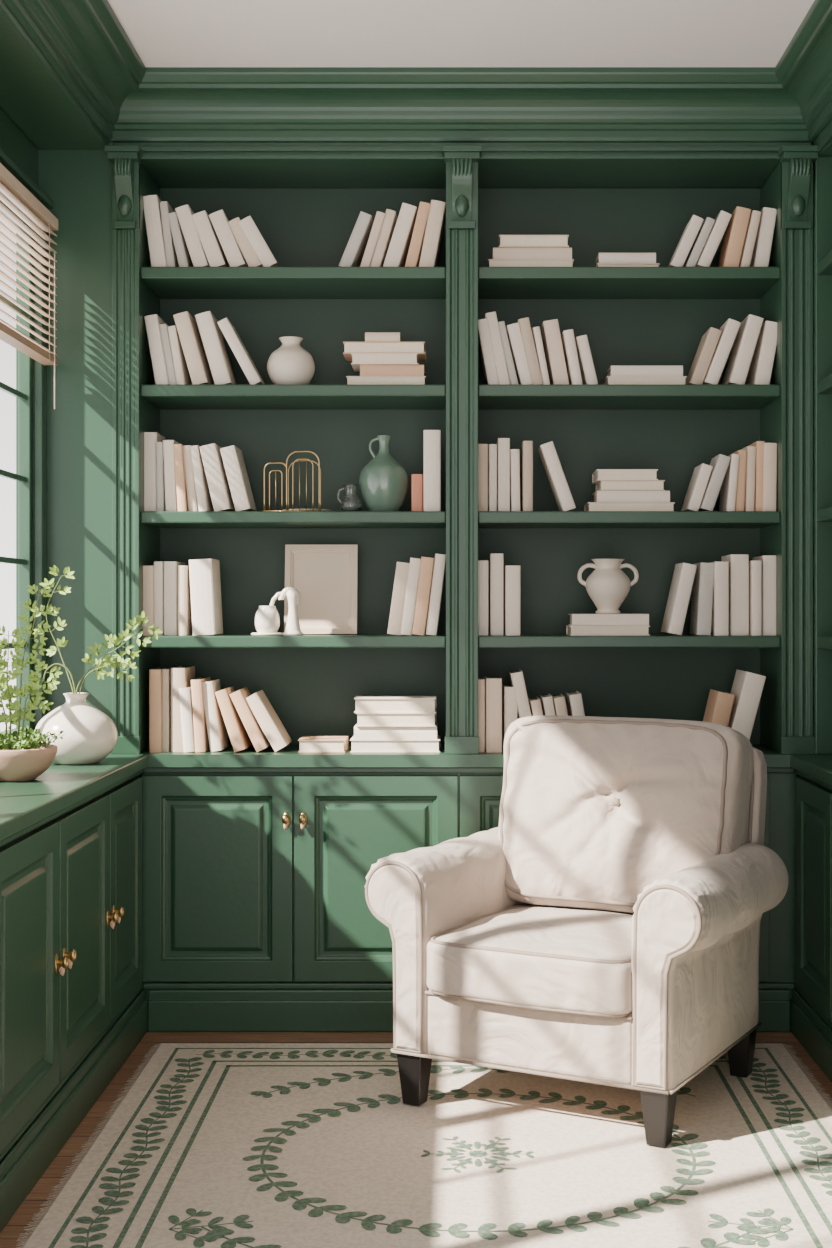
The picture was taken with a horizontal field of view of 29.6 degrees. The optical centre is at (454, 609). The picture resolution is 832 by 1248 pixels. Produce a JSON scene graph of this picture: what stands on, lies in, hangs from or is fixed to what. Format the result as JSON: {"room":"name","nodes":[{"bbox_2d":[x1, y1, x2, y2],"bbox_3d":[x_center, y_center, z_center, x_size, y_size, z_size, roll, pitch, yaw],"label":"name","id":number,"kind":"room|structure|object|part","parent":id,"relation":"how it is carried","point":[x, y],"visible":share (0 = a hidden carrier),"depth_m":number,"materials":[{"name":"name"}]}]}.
{"room":"library","nodes":[
{"label":"library","id":0,"kind":"room"},
{"bbox_2d":[0,107,37,731],"bbox_3d":[-1.215,-0.152,2.865,0.050,2.705,3.930,0,0,0],"label":"wall","id":1,"kind":"structure","parent":0,"point":[14,143],"depth_m":4.45,"materials":[{"name":"green paint"}]},
{"bbox_2d":[0,200,32,740],"bbox_3d":[-1.208,-0.365,4.075,0.033,1.456,0.756,0,0,0],"label":"window","id":2,"kind":"structure","parent":1,"relation":"in","point":[25,393],"depth_m":4.42,"materials":[{"name":"green paint"}]},
{"bbox_2d":[0,163,57,408],"bbox_3d":[-1.138,-0.830,4.080,0.048,0.540,0.720,0,0,0],"label":"window blind","id":3,"kind":"object","parent":2,"relation":"attached to","point":[16,193],"visible":1,"depth_m":4.17,"materials":[{"name":"brown wood"}]},
{"bbox_2d":[0,148,53,729],"bbox_3d":[-1.167,-0.378,2.924,0.045,1.575,3.148,0,0,0],"label":"trim","id":4,"kind":"structure","parent":1,"relation":"attached to","point":[39,369],"depth_m":4.44,"materials":[{"name":"green paint"}]},
{"bbox_2d":[0,0,107,149],"bbox_3d":[-1.090,-1.409,2.700,0.200,0.191,3.600,0,0,0],"label":"soffit","id":5,"kind":"structure","parent":1,"relation":"attached to","point":[33,95],"depth_m":4.05,"materials":[{"name":"green paint"}]},
{"bbox_2d":[38,143,112,718],"bbox_3d":[-1.083,-0.547,4.665,0.213,1.915,0.330,0,0,0],"label":"wall","id":6,"kind":"structure","parent":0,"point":[78,183],"depth_m":4.50,"materials":[{"name":"green paint"}]},
{"bbox_2d":[0,1031,831,1247],"bbox_3d":[0.120,1.250,2.915,2.720,0.100,4.030,0,0,0],"label":"floor","id":7,"kind":"structure","parent":0,"point":[39,1194],"depth_m":4.01,"materials":[{"name":"brown wood"}]},
{"bbox_2d":[0,749,149,1231],"bbox_3d":[-1.022,0.807,2.862,0.333,0.795,3.925,0,0,0],"label":"base cabinet","id":8,"kind":"object","parent":7,"relation":"on","point":[74,1003],"visible":0.96,"depth_m":3.56,"materials":[{"name":"green paint"}]},
{"bbox_2d":[0,749,149,841],"bbox_3d":[-1.029,0.428,2.862,0.318,0.036,3.925,0,0,0],"label":"countertop","id":9,"kind":"structure","parent":8,"relation":"on","point":[23,804],"depth_m":3.66,"materials":[{"name":"green paint"}]},
{"bbox_2d":[0,744,57,781],"bbox_3d":[-1.062,0.369,3.800,0.200,0.080,0.200,0,0,0],"label":"bowl","id":10,"kind":"object","parent":9,"relation":"on","point":[18,762],"depth_m":3.74,"materials":[{"name":"beige ceramic"}]},
{"bbox_2d":[0,584,63,781],"bbox_3d":[-1.067,0.173,3.803,0.226,0.473,0.230,0,0,26],"label":"potted plant","id":11,"kind":"object","parent":9,"relation":"on","point":[25,758],"visible":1,"depth_m":3.80,"materials":[{"name":"green plant"}]},
{"bbox_2d":[31,565,161,764],"bbox_3d":[-0.978,0.144,4.199,0.330,0.532,0.220,0,0,29],"label":"potted plant","id":12,"kind":"object","parent":9,"relation":"on","point":[90,735],"visible":0.94,"depth_m":4.18,"materials":[{"name":"green plant"}]},
{"bbox_2d":[16,1043,831,1247],"bbox_3d":[0.045,1.195,3.242,1.762,0.009,2.191,0,0,0],"label":"area rug","id":13,"kind":"object","parent":7,"relation":"on","point":[212,1145],"visible":0.91,"depth_m":3.39,"materials":[{"name":"fabric"}]},
{"bbox_2d":[365,715,788,1147],"bbox_3d":[0.330,0.735,3.941,0.876,0.910,0.809,0,0,28],"label":"armchair","id":14,"kind":"object","parent":13,"relation":"on","point":[606,931],"visible":1,"depth_m":3.79,"materials":[{"name":"fabric"}]},
{"bbox_3d":[0.007,0.828,4.073,0.180,0.473,0.671,0,0,28],"label":"arm","id":15,"kind":"part","parent":14,"relation":"part of","materials":[{"name":"fabric"}]},
{"bbox_2d":[427,905,632,1016],"bbox_3d":[0.270,0.842,3.829,0.530,0.178,0.555,0,0,28],"label":"seat cushion","id":16,"kind":"object","parent":14,"relation":"on","point":[483,960],"depth_m":3.64,"materials":[{"name":"fabric"}]},
{"bbox_3d":[0.317,0.982,3.916,0.600,0.165,0.658,0,0,28],"label":"seat","id":17,"kind":"part","parent":14,"relation":"part of","materials":[{"name":"fabric"}]},
{"bbox_2d":[498,715,753,913],"bbox_3d":[0.434,0.535,4.111,0.663,0.509,0.306,0,0,28],"label":"cushion","id":18,"kind":"object","parent":14,"relation":"on","point":[594,810],"depth_m":4.02,"materials":[{"name":"fabric"}]},
{"bbox_3d":[0.474,0.705,4.212,0.700,0.719,0.196,0,0,28],"label":"frame","id":19,"kind":"part","parent":14,"relation":"part of","materials":[{"name":"fabric"}]},
{"bbox_3d":[0.620,0.828,3.747,0.183,0.474,0.671,0,0,28],"label":"arm","id":20,"kind":"part","parent":14,"relation":"part of","materials":[{"name":"fabric"}]},
{"bbox_2d":[104,143,817,1031],"bbox_3d":[0.021,-0.150,4.628,2.017,2.710,0.393,0,0,0],"label":"built-in bookcase","id":21,"kind":"object","parent":7,"relation":"on","point":[257,917],"visible":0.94,"depth_m":4.56,"materials":[{"name":"green paint"}]},
{"bbox_2d":[143,559,222,635],"bbox_3d":[-0.798,-0.037,4.633,0.215,0.222,0.183,0,0,0],"label":"books","id":22,"kind":"object","parent":21,"relation":"in","point":[179,599],"visible":1,"depth_m":4.55,"materials":[{"name":"white paper"}]},
{"bbox_2d":[144,432,256,510],"bbox_3d":[-0.750,-0.399,4.628,0.316,0.232,0.173,0,0,0],"label":"books","id":23,"kind":"object","parent":21,"relation":"in","point":[177,476],"visible":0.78,"depth_m":4.56,"materials":[{"name":"beige paper"}]},
{"bbox_2d":[144,311,264,384],"bbox_3d":[-0.729,-0.756,4.625,0.337,0.220,0.166,0,0,0],"label":"books","id":24,"kind":"object","parent":21,"relation":"in","point":[178,357],"visible":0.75,"depth_m":4.55,"materials":[{"name":"beige paper"}]},
{"bbox_2d":[143,195,278,266],"bbox_3d":[-0.709,-1.092,4.628,0.391,0.217,0.174,0,0,0],"label":"books","id":25,"kind":"object","parent":21,"relation":"in","point":[182,237],"visible":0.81,"depth_m":4.55,"materials":[{"name":"beige paper"}]},
{"bbox_3d":[-0.679,0.765,4.494,0.432,0.586,0.020,0,0,0],"label":"door panel","id":26,"kind":"part","parent":21,"relation":"part of","materials":[{"name":"green paint"}]},
{"bbox_2d":[149,666,291,752],"bbox_3d":[-0.681,0.288,4.614,0.395,0.242,0.182,0,0,0],"label":"books","id":27,"kind":"object","parent":21,"relation":"on","point":[187,713],"visible":1,"depth_m":4.53,"materials":[{"name":"white paper"}]},
{"bbox_2d":[251,587,303,635],"bbox_3d":[-0.518,0.003,4.590,0.154,0.142,0.096,0,0,0],"label":"sculpture","id":28,"kind":"object","parent":21,"relation":"on","point":[267,620],"visible":1,"depth_m":4.57,"materials":[{"name":"white ceramic"}]},
{"bbox_2d":[267,336,314,384],"bbox_3d":[-0.481,-0.721,4.620,0.140,0.150,0.140,0,0,0],"label":"round vase","id":29,"kind":"object","parent":21,"relation":"on","point":[290,364],"visible":0.86,"depth_m":4.57,"materials":[{"name":"ceramic"}]},
{"bbox_2d":[263,451,320,510],"bbox_3d":[-0.472,-0.372,4.572,0.165,0.176,0.049,0,0,0],"label":"rack","id":30,"kind":"object","parent":21,"relation":"in","point":[296,460],"visible":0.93,"depth_m":4.55,"materials":[{"name":"gold metal"}]},
{"bbox_2d":[283,509,331,510],"bbox_3d":[-0.445,-0.290,4.700,0.160,0.014,0.160,0,0,0],"label":"shallow dish","id":31,"kind":"object","parent":21,"relation":"on","point":[283,509],"visible":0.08,"depth_m":4.63,"materials":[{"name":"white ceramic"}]},
{"bbox_2d":[284,545,357,634],"bbox_3d":[-0.400,-0.061,4.703,0.216,0.269,0.057,0,0,0],"label":"picture frame","id":32,"kind":"object","parent":21,"relation":"in","point":[325,577],"visible":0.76,"depth_m":4.70,"materials":[{"name":"beige"}]},
{"bbox_2d":[298,736,347,752],"bbox_3d":[-0.383,0.391,4.594,0.135,0.037,0.144,0,0,0],"label":"books","id":33,"kind":"object","parent":21,"relation":"on","point":[308,744],"visible":1,"depth_m":4.53,"materials":[{"name":"beige paper"}]},
{"bbox_2d":[337,484,361,510],"bbox_3d":[-0.304,-0.324,4.600,0.064,0.082,0.064,0,0,45],"label":"glass jug","id":34,"kind":"object","parent":21,"relation":"on","point":[350,501],"visible":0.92,"depth_m":4.58,"materials":[{"name":"grey glass"}]},
{"bbox_3d":[-0.225,0.765,4.494,0.466,0.586,0.020,0,0,0],"label":"door panel","id":35,"kind":"part","parent":21,"relation":"part of","materials":[{"name":"green paint"}]},
{"bbox_2d":[359,435,408,510],"bbox_3d":[-0.209,-0.398,4.630,0.147,0.230,0.147,0,0,0],"label":"jug vase","id":36,"kind":"object","parent":21,"relation":"in","point":[383,482],"visible":0.91,"depth_m":4.58,"materials":[{"name":"green ceramic"}]},
{"bbox_2d":[343,332,426,384],"bbox_3d":[-0.204,-0.726,4.637,0.240,0.159,0.162,0,0,0],"label":"books","id":37,"kind":"object","parent":21,"relation":"in","point":[382,359],"visible":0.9,"depth_m":4.56,"materials":[{"name":"beige paper"}]},
{"bbox_2d":[339,200,445,266],"bbox_3d":[-0.182,-1.084,4.633,0.311,0.202,0.179,0,0,0],"label":"books","id":38,"kind":"object","parent":21,"relation":"in","point":[385,242],"visible":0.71,"depth_m":4.55,"materials":[{"name":"beige paper"}]},
{"bbox_2d":[350,696,439,752],"bbox_3d":[-0.172,0.332,4.608,0.259,0.156,0.160,0,0,0],"label":"books","id":39,"kind":"object","parent":21,"relation":"on","point":[385,724],"visible":1,"depth_m":4.53,"materials":[{"name":"white paper"}]},
{"bbox_2d":[387,554,445,635],"bbox_3d":[-0.111,-0.045,4.629,0.171,0.237,0.174,0,0,0],"label":"books","id":40,"kind":"object","parent":21,"relation":"in","point":[418,584],"visible":0.99,"depth_m":4.54,"materials":[{"name":"white paper"}]},
{"bbox_2d":[412,430,440,510],"bbox_3d":[-0.084,-0.402,4.639,0.084,0.237,0.177,0,0,0],"label":"books","id":41,"kind":"object","parent":21,"relation":"in","point":[426,491],"visible":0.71,"depth_m":4.55,"materials":[{"name":"beige paper"}]},
{"bbox_3d":[0.015,-0.439,4.816,1.930,1.697,0.016,0,0,0],"label":"panel","id":42,"kind":"part","parent":21,"relation":"part of","materials":[{"name":"green paint"}]},
{"bbox_2d":[148,744,790,766],"bbox_3d":[0.040,0.428,4.646,1.824,0.036,0.359,0,0,0],"label":"countertop","id":43,"kind":"structure","parent":21,"relation":"on","point":[287,756],"depth_m":4.47,"materials":[{"name":"green paint"}]},
{"bbox_3d":[0.233,0.765,4.494,0.438,0.586,0.020,0,0,0],"label":"door panel","id":44,"kind":"part","parent":21,"relation":"part of","materials":[{"name":"green paint"}]},
{"bbox_2d":[478,553,519,635],"bbox_3d":[0.127,-0.045,4.634,0.124,0.237,0.179,0,0,0],"label":"books","id":45,"kind":"object","parent":21,"relation":"in","point":[511,573],"visible":0.9,"depth_m":4.56,"materials":[{"name":"white paper"}]},
{"bbox_2d":[478,438,575,511],"bbox_3d":[0.205,-0.391,4.637,0.289,0.214,0.182,0,0,0],"label":"books","id":46,"kind":"object","parent":21,"relation":"in","point":[498,464],"visible":0.79,"depth_m":4.56,"materials":[{"name":"white paper"}]},
{"bbox_2d":[487,235,573,266],"bbox_3d":[0.220,-1.034,4.639,0.249,0.103,0.162,0,0,0],"label":"books","id":47,"kind":"object","parent":21,"relation":"in","point":[512,250],"visible":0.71,"depth_m":4.57,"materials":[{"name":"beige paper"}]},
{"bbox_2d":[478,669,584,752],"bbox_3d":[0.227,0.293,4.612,0.327,0.233,0.177,0,0,0],"label":"books","id":48,"kind":"object","parent":21,"relation":"on","point":[516,701],"visible":0.55,"depth_m":4.53,"materials":[{"name":"white paper"}]},
{"bbox_2d":[478,312,597,384],"bbox_3d":[0.239,-0.754,4.635,0.351,0.217,0.187,0,0,0],"label":"books","id":49,"kind":"object","parent":21,"relation":"in","point":[516,354],"visible":0.79,"depth_m":4.55,"materials":[{"name":"beige paper"}]},
{"bbox_2d":[566,614,649,635],"bbox_3d":[0.449,0.043,4.635,0.232,0.063,0.155,0,0,0],"label":"books","id":50,"kind":"object","parent":21,"relation":"in","point":[580,624],"visible":1,"depth_m":4.57,"materials":[{"name":"white paper"}]},
{"bbox_2d":[577,559,638,613],"bbox_3d":[0.450,-0.069,4.630,0.132,0.160,0.132,0,0,-44],"label":"urn","id":51,"kind":"object","parent":50,"relation":"on","point":[608,586],"visible":1,"depth_m":4.59,"materials":[{"name":"ceramic"}]},
{"bbox_2d":[595,253,659,266],"bbox_3d":[0.502,-1.009,4.628,0.182,0.051,0.152,0,0,0],"label":"books","id":52,"kind":"object","parent":21,"relation":"in","point":[603,259],"visible":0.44,"depth_m":4.55,"materials":[{"name":"beige paper"}]},
{"bbox_2d":[584,469,674,510],"bbox_3d":[0.510,-0.346,4.640,0.252,0.125,0.175,0,0,0],"label":"books","id":53,"kind":"object","parent":21,"relation":"in","point":[616,489],"visible":0.89,"depth_m":4.56,"materials":[{"name":"white paper"}]},
{"bbox_2d":[603,366,686,384],"bbox_3d":[0.556,-0.677,4.640,0.232,0.062,0.160,0,0,0],"label":"books","id":54,"kind":"object","parent":21,"relation":"in","point":[616,375],"visible":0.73,"depth_m":4.56,"materials":[{"name":"beige paper"}]},
{"bbox_2d":[661,554,775,635],"bbox_3d":[0.774,-0.043,4.634,0.317,0.234,0.181,0,0,0],"label":"books","id":55,"kind":"object","parent":21,"relation":"in","point":[734,595],"visible":1,"depth_m":4.56,"materials":[{"name":"white paper"}]},
{"bbox_2d":[668,207,776,266],"bbox_3d":[0.777,-1.074,4.625,0.311,0.182,0.168,0,0,0],"label":"books","id":56,"kind":"object","parent":21,"relation":"in","point":[748,236],"visible":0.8,"depth_m":4.55,"materials":[{"name":"beige paper"}]},
{"bbox_2d":[681,441,776,510],"bbox_3d":[0.802,-0.386,4.632,0.256,0.205,0.179,0,0,0],"label":"books","id":57,"kind":"object","parent":21,"relation":"in","point":[746,478],"visible":0.84,"depth_m":4.55,"materials":[{"name":"white paper"}]},
{"bbox_2d":[685,314,776,384],"bbox_3d":[0.812,-0.750,4.632,0.261,0.208,0.176,0,0,0],"label":"books","id":58,"kind":"object","parent":21,"relation":"in","point":[752,355],"visible":0.83,"depth_m":4.55,"materials":[{"name":"beige paper"}]},
{"bbox_2d":[703,670,765,740],"bbox_3d":[0.808,0.293,4.608,0.174,0.233,0.168,0,0,0],"label":"books","id":59,"kind":"object","parent":21,"relation":"on","point":[737,709],"visible":0.64,"depth_m":4.53,"materials":[{"name":"beige paper"}]},
{"bbox_3d":[0.676,0.765,4.494,0.437,0.586,0.020,0,0,0],"label":"door panel","id":60,"kind":"part","parent":21,"relation":"part of","materials":[{"name":"green paint"}]},
{"bbox_2d":[790,117,831,1082],"bbox_3d":[1.164,-0.149,2.862,0.428,2.707,3.925,0,0,0],"label":"bookcase","id":61,"kind":"object","parent":7,"relation":"on","point":[811,1001],"visible":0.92,"depth_m":4.42,"materials":[{"name":"green paint"}]},
{"bbox_2d":[790,754,831,785],"bbox_3d":[1.164,0.428,2.862,0.428,0.036,3.925,0,0,0],"label":"countertop","id":62,"kind":"structure","parent":61,"relation":"on","point":[818,766],"depth_m":4.26,"materials":[{"name":"green paint"}]},
{"bbox_2d":[108,0,814,66],"bbox_3d":[0.120,-1.555,2.915,2.720,0.100,4.030,0,0,0],"label":"ceiling","id":63,"kind":"structure","parent":0,"point":[163,33],"depth_m":4.10,"materials":[{"name":"paint"}]},
{"bbox_2d":[3,0,831,142],"bbox_3d":[0.015,-1.420,2.700,2.010,0.170,3.600,0,0,0],"label":"trim","id":64,"kind":"structure","parent":63,"relation":"attached to","point":[85,42],"depth_m":4.43,"materials":[{"name":"green paint"}]}
]}

